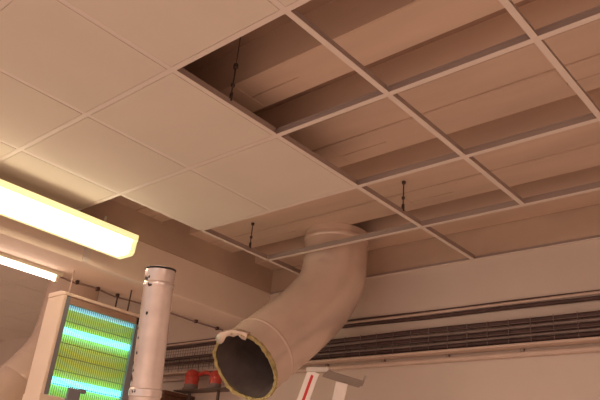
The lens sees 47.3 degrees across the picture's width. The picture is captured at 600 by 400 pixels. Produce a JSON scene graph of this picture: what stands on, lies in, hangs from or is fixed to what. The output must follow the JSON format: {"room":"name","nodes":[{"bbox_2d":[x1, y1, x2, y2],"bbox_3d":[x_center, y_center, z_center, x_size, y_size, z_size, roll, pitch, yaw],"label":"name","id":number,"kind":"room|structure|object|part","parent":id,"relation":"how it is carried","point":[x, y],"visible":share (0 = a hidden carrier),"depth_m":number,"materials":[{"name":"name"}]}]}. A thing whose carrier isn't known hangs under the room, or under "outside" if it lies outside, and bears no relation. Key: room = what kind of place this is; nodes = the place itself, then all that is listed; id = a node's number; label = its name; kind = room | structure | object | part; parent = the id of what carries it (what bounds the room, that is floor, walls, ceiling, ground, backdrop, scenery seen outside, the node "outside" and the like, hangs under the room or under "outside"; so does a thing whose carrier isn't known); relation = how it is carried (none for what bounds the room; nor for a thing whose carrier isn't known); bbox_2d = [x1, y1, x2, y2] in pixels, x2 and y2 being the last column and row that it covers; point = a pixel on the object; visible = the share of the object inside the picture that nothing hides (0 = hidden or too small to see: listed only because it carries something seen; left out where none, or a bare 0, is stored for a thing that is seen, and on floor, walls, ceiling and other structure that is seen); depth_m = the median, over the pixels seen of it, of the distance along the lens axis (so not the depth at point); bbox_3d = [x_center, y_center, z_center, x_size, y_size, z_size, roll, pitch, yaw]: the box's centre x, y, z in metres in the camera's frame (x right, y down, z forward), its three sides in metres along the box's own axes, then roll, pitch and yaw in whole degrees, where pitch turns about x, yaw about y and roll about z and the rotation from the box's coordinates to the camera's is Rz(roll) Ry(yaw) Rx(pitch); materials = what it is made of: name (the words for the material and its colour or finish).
{"room":"laboratory","nodes":[
{"label":"laboratory","id":0,"kind":"room"},
{"bbox_2d":[0,258,140,341],"bbox_3d":[-5.254,-0.167,4.489,5.240,0.030,8.410,-16,-32,39],"label":"ceiling","id":1,"kind":"structure","parent":0,"point":[22,293],"depth_m":6.12,"materials":[{"name":"paint"}]},
{"bbox_2d":[0,275,99,399],"bbox_3d":[-1.972,1.163,4.850,0.443,1.481,1.128,-4,-26,20],"label":"air duct","id":2,"kind":"object","parent":1,"relation":"hanging from","point":[14,374],"visible":0.35,"depth_m":4.81,"materials":[{"name":"metal"}]},
{"bbox_2d":[0,215,269,329],"bbox_3d":[-3.155,-0.644,2.663,0.400,0.273,8.410,-16,-32,39],"label":"beam","id":3,"kind":"structure","parent":0,"point":[203,294],"depth_m":4.59,"materials":[{"name":"paint"}]},
{"bbox_2d":[0,252,63,282],"bbox_3d":[-2.067,0.215,3.893,0.050,0.068,1.590,-16,-32,39],"label":"tube light","id":4,"kind":"object","parent":3,"relation":"attached to","point":[14,262],"visible":1,"depth_m":4.26,"materials":[{"name":"white plastic"}]},
{"bbox_2d":[22,270,139,399],"bbox_3d":[-1.302,0.921,4.304,0.230,0.870,0.637,-16,-32,39],"label":"insect killer","id":5,"kind":"object","parent":3,"relation":"hanging from","point":[85,350],"visible":0.94,"depth_m":4.24,"materials":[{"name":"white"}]},
{"bbox_2d":[22,393,64,399],"bbox_3d":[-1.350,1.278,4.154,0.196,0.090,0.637,-16,-32,39],"label":"tray","id":6,"kind":"object","parent":5,"relation":"on","point":[27,396],"depth_m":3.95,"materials":[{"name":"white plastic"}]},
{"bbox_3d":[-1.523,0.893,4.082,0.190,0.657,0.022,-16,-32,39],"label":"panel","id":7,"kind":"part","parent":5,"relation":"part of","materials":[{"name":"white metal"}]},
{"bbox_3d":[-1.441,0.523,4.312,0.009,0.167,0.009,16,-26,-22],"label":"hanging rod","id":8,"kind":"part","parent":5,"relation":"part of","materials":[{"name":"white metal"}]},
{"bbox_3d":[-1.334,0.976,4.306,0.006,0.587,0.581,-16,-32,39],"label":"panel","id":9,"kind":"part","parent":5,"relation":"part of","materials":[{"name":"yellow"}]},
{"bbox_2d":[48,291,139,317],"bbox_3d":[-1.292,0.692,4.421,0.194,0.030,0.633,-16,-32,39],"label":"hood","id":10,"kind":"object","parent":5,"relation":"attached to","point":[57,295],"depth_m":4.28,"materials":[{"name":"white metal"}]},
{"bbox_3d":[-1.239,0.711,4.359,0.024,0.043,0.525,-16,-32,39],"label":"rail","id":11,"kind":"part","parent":5,"relation":"part of","materials":[{"name":"brown"}]},
{"bbox_3d":[-1.149,0.686,4.605,0.009,0.167,0.009,16,-26,-22],"label":"hanging rod","id":12,"kind":"part","parent":5,"relation":"part of","materials":[{"name":"grey metal"}]},
{"bbox_2d":[60,277,222,330],"bbox_3d":[-1.094,0.796,4.914,0.028,0.100,1.461,-16,-32,39],"label":"cable","id":13,"kind":"object","parent":3,"relation":"hanging from","point":[76,282],"visible":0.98,"depth_m":4.74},
{"bbox_2d":[80,199,272,292],"bbox_3d":[-3.124,-0.957,2.805,0.400,0.417,8.410,-16,-32,39],"label":"beam","id":14,"kind":"structure","parent":0,"point":[172,236],"depth_m":4.81,"materials":[{"name":"paint"}]},
{"bbox_2d":[0,204,599,399],"bbox_3d":[-0.157,1.842,4.825,12.000,3.620,0.200,-16,-32,39],"label":"wall","id":15,"kind":"structure","parent":0,"point":[571,268],"depth_m":4.15,"materials":[{"name":"paint"}]},
{"bbox_2d":[173,387,229,399],"bbox_3d":[-0.721,1.577,5.229,0.600,0.232,0.199,-16,-32,39],"label":"wall bracket","id":16,"kind":"object","parent":15,"relation":"attached to","point":[218,390],"visible":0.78,"depth_m":5.22,"materials":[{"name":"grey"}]},
{"bbox_2d":[182,369,198,388],"bbox_3d":[-0.852,1.418,5.389,0.132,0.165,0.132,-16,-32,39],"label":"beacon","id":17,"kind":"object","parent":16,"relation":"on","point":[191,380],"visible":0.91,"depth_m":5.34,"materials":[{"name":"red plastic"}]},
{"bbox_2d":[198,370,211,376],"bbox_3d":[-0.725,1.363,5.342,0.200,0.070,0.037,-16,-32,39],"label":"hose","id":18,"kind":"object","parent":17,"relation":"attached to","point":[205,372],"visible":0.62,"depth_m":5.36,"materials":[{"name":"red rubber"}]},
{"bbox_3d":[-0.736,1.462,5.249,0.600,0.010,0.120,-16,-32,39],"label":"plate","id":19,"kind":"part","parent":16,"relation":"part of","materials":[{"name":"brown"}]},
{"bbox_2d":[207,370,221,387],"bbox_3d":[-0.640,1.368,5.205,0.114,0.142,0.114,-16,-32,39],"label":"beacon","id":20,"kind":"object","parent":16,"relation":"on","point":[215,381],"visible":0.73,"depth_m":5.17,"materials":[{"name":"red plastic"}]},
{"bbox_2d":[162,346,599,381],"bbox_3d":[0.525,1.059,4.405,9.480,0.030,0.030,-16,-32,39],"label":"conduit","id":21,"kind":"object","parent":15,"relation":"attached to","point":[590,348],"visible":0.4,"depth_m":4.04,"materials":[{"name":"metal"}]},
{"bbox_2d":[163,313,599,376],"bbox_3d":[0.547,0.903,4.428,9.550,0.279,0.084,-16,-32,39],"label":"cable tray","id":22,"kind":"object","parent":15,"relation":"attached to","point":[447,352],"visible":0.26,"depth_m":4.12,"materials":[{"name":"grey metal"}]},
{"bbox_2d":[164,359,213,366],"bbox_3d":[-1.639,1.545,6.246,3.720,0.034,0.027,-16,-32,39],"label":"cable","id":23,"kind":"object","parent":22,"relation":"in","point":[205,360],"visible":0.14,"depth_m":5.62,"materials":[{"name":"black rubber"}]},
{"bbox_2d":[165,353,212,360],"bbox_3d":[-1.635,1.504,6.265,3.720,0.030,0.023,-16,-32,39],"label":"cable","id":24,"kind":"object","parent":22,"relation":"in","point":[211,354],"visible":0.2,"depth_m":5.65,"materials":[{"name":"black rubber"}]},
{"bbox_2d":[310,331,599,359],"bbox_3d":[1.919,0.586,3.233,5.640,0.030,0.026,-16,-32,39],"label":"cable","id":25,"kind":"object","parent":22,"relation":"in","point":[597,333],"visible":0.87,"depth_m":4.01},
{"bbox_2d":[315,328,599,355],"bbox_3d":[1.928,0.569,3.249,5.640,0.024,0.018,-16,-32,39],"label":"cable","id":26,"kind":"object","parent":22,"relation":"in","point":[588,329],"visible":0.79,"depth_m":3.99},
{"bbox_2d":[318,321,599,352],"bbox_3d":[1.923,0.542,3.253,5.640,0.040,0.033,-16,-32,39],"label":"cable","id":27,"kind":"object","parent":22,"relation":"in","point":[558,327],"visible":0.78,"depth_m":4.01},
{"bbox_2d":[323,317,599,347],"bbox_3d":[1.933,0.520,3.272,5.640,0.026,0.022,-16,-32,39],"label":"cable","id":28,"kind":"object","parent":22,"relation":"in","point":[597,319],"visible":0.77,"depth_m":4.02,"materials":[{"name":"black rubber"}]},
{"bbox_2d":[326,310,599,344],"bbox_3d":[1.929,0.491,3.276,5.640,0.041,0.034,-16,-32,39],"label":"cable","id":29,"kind":"object","parent":22,"relation":"in","point":[499,323],"visible":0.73,"depth_m":4.02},
{"bbox_2d":[166,295,599,349],"bbox_3d":[0.551,0.810,4.520,9.480,0.036,0.026,-16,-32,39],"label":"cable","id":30,"kind":"object","parent":15,"relation":"attached to","point":[590,298],"visible":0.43,"depth_m":4.15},
{"bbox_2d":[167,291,599,346],"bbox_3d":[0.556,0.788,4.533,9.480,0.019,0.019,-16,-32,39],"label":"conduit","id":31,"kind":"object","parent":15,"relation":"attached to","point":[593,292],"visible":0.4,"depth_m":4.13,"materials":[{"name":"metal"}]},
{"bbox_2d":[167,289,599,344],"bbox_3d":[0.558,0.776,4.540,9.480,0.024,0.014,-16,-32,39],"label":"cable","id":32,"kind":"object","parent":15,"relation":"attached to","point":[599,289],"visible":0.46,"depth_m":4.23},
{"bbox_2d":[0,0,599,295],"bbox_3d":[0.605,-0.669,2.106,5.940,0.038,4.221,-16,-32,39],"label":"grid","id":33,"kind":"object","parent":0,"point":[531,35],"visible":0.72,"depth_m":2.97,"materials":[{"name":"paint"}]},
{"bbox_2d":[0,142,15,156],"bbox_3d":[-1.803,-0.311,3.398,0.552,0.019,0.592,-16,-32,39],"label":"tile","id":34,"kind":"structure","parent":33,"relation":"in","point":[5,149],"depth_m":3.42,"materials":[{"name":"white"}]},
{"bbox_2d":[0,71,81,146],"bbox_3d":[-1.368,-0.434,3.034,0.592,0.019,0.592,-16,-32,39],"label":"tile","id":35,"kind":"structure","parent":33,"relation":"in","point":[27,114],"depth_m":3.06,"materials":[{"name":"white tile"}]},
{"bbox_2d":[0,151,115,208],"bbox_3d":[-1.409,-0.091,3.794,0.552,0.019,0.592,-16,-32,39],"label":"tile","id":36,"kind":"structure","parent":33,"relation":"in","point":[26,171],"depth_m":3.75,"materials":[{"name":"white tile"}]},
{"bbox_2d":[0,179,138,262],"bbox_3d":[-1.686,-0.033,3.659,0.286,0.247,1.801,-16,-32,39],"label":"light fixture","id":37,"kind":"object","parent":33,"relation":"attached to","point":[19,204],"visible":1,"depth_m":3.87,"materials":[{"name":"beige paint"}]},
{"bbox_2d":[0,0,166,111],"bbox_3d":[-0.919,-0.561,2.657,0.592,0.019,0.592,-16,-32,39],"label":"tile","id":38,"kind":"structure","parent":33,"relation":"in","point":[48,45],"depth_m":2.63,"materials":[{"name":"white tile"}]},
{"bbox_2d":[24,117,185,192],"bbox_3d":[-0.974,-0.214,3.429,0.592,0.019,0.592,-16,-32,39],"label":"tile","id":39,"kind":"structure","parent":33,"relation":"in","point":[88,148],"depth_m":3.40,"materials":[{"name":"white"}]},
{"bbox_2d":[66,0,279,66],"bbox_3d":[-0.470,-0.687,2.280,0.592,0.019,0.592,-16,-32,39],"label":"tile","id":40,"kind":"structure","parent":33,"relation":"in","point":[172,31],"depth_m":2.38,"materials":[{"name":"white"}]},
{"bbox_2d":[92,72,275,165],"bbox_3d":[-0.525,-0.341,3.052,0.592,0.019,0.592,-16,-32,39],"label":"tile","id":41,"kind":"structure","parent":33,"relation":"in","point":[170,115],"depth_m":3.02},
{"bbox_2d":[124,170,267,228],"bbox_3d":[-0.580,0.006,3.825,0.592,0.019,0.592,-16,-32,39],"label":"tile","id":42,"kind":"structure","parent":33,"relation":"in","point":[189,197],"depth_m":3.80,"materials":[{"name":"white tile"}]},
{"bbox_2d":[194,138,352,208],"bbox_3d":[-0.131,-0.121,3.447,0.592,0.019,0.592,-16,-32,39],"label":"tile","id":43,"kind":"structure","parent":33,"relation":"in","point":[271,173],"depth_m":3.42,"materials":[{"name":"white tile"}]},
{"bbox_2d":[278,0,296,6],"bbox_3d":[-0.021,-0.814,1.903,0.592,0.019,0.592,-16,-32,39],"label":"tile","id":44,"kind":"structure","parent":33,"relation":"in","point":[285,3],"depth_m":2.25,"materials":[{"name":"white tile"}]},
{"bbox_2d":[111,0,599,269],"bbox_3d":[-0.677,-1.681,0.903,5.960,0.232,8.235,-16,-32,39],"label":"ceiling","id":45,"kind":"structure","parent":0,"point":[284,75],"depth_m":3.19,"materials":[{"name":"metal"}]},
{"bbox_2d":[229,37,240,100],"bbox_3d":[-0.276,-0.584,2.954,0.022,0.371,0.022,-16,-32,39],"label":"rod","id":46,"kind":"object","parent":45,"relation":"hanging from","point":[235,66],"visible":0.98,"depth_m":2.93,"materials":[{"name":"grey metal"}]},
{"bbox_3d":[-0.283,-0.506,2.918,0.006,0.183,0.006,-3,-26,19],"label":"rod","id":47,"kind":"part","parent":46,"relation":"part of","materials":[{"name":"grey metal"}]},
{"bbox_2d":[249,222,254,247],"bbox_3d":[-0.314,0.150,4.571,0.022,0.371,0.022,-16,-32,39],"label":"rod","id":48,"kind":"object","parent":45,"relation":"hanging from","point":[252,223],"visible":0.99,"depth_m":4.53,"materials":[{"name":"grey metal"}]},
{"bbox_2d":[212,222,368,399],"bbox_3d":[-0.029,0.690,4.225,0.995,1.200,0.462,23,-30,-33],"label":"air duct","id":49,"kind":"object","parent":45,"relation":"hanging from","point":[253,358],"visible":1,"depth_m":4.10,"materials":[{"name":"metal"}]},
{"bbox_2d":[401,181,405,210],"bbox_3d":[0.578,-0.107,3.811,0.022,0.371,0.022,-16,-32,39],"label":"rod","id":50,"kind":"object","parent":45,"relation":"hanging from","point":[403,182],"visible":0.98,"depth_m":3.76,"materials":[{"name":"grey metal"}]},
{"bbox_3d":[-3.092,1.985,1.282,12.000,0.100,8.600,-16,-32,39],"label":"floor","id":51,"kind":"structure","parent":0,"visible":0},
{"bbox_2d":[128,265,175,399],"bbox_3d":[-0.664,1.430,2.541,0.133,2.402,0.384,-3,-26,19],"label":"metal pipe","id":52,"kind":"object","parent":51,"relation":"on","point":[158,284],"visible":1,"depth_m":2.79,"materials":[{"name":"grey metal"}]},
{"bbox_2d":[160,390,194,399],"bbox_3d":[-1.260,2.606,5.099,0.560,2.262,0.323,-16,-32,39],"label":"tall cabinet","id":53,"kind":"object","parent":51,"relation":"on","point":[166,395],"visible":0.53,"depth_m":5.35,"materials":[{"name":"brown wood"}]},
{"bbox_2d":[297,367,365,399],"bbox_3d":[-0.088,1.891,3.151,1.101,2.186,0.577,-16,-32,39],"label":"step ladder","id":54,"kind":"object","parent":51,"relation":"on","point":[342,381],"visible":1,"depth_m":3.44,"materials":[{"name":"metal"}]},
{"bbox_2d":[322,370,365,387],"bbox_3d":[0.231,0.907,3.478,0.235,0.060,0.057,15,-26,-19],"label":"tray","id":55,"kind":"object","parent":54,"relation":"on","point":[342,381],"depth_m":3.47,"materials":[{"name":"beige"}]}
]}

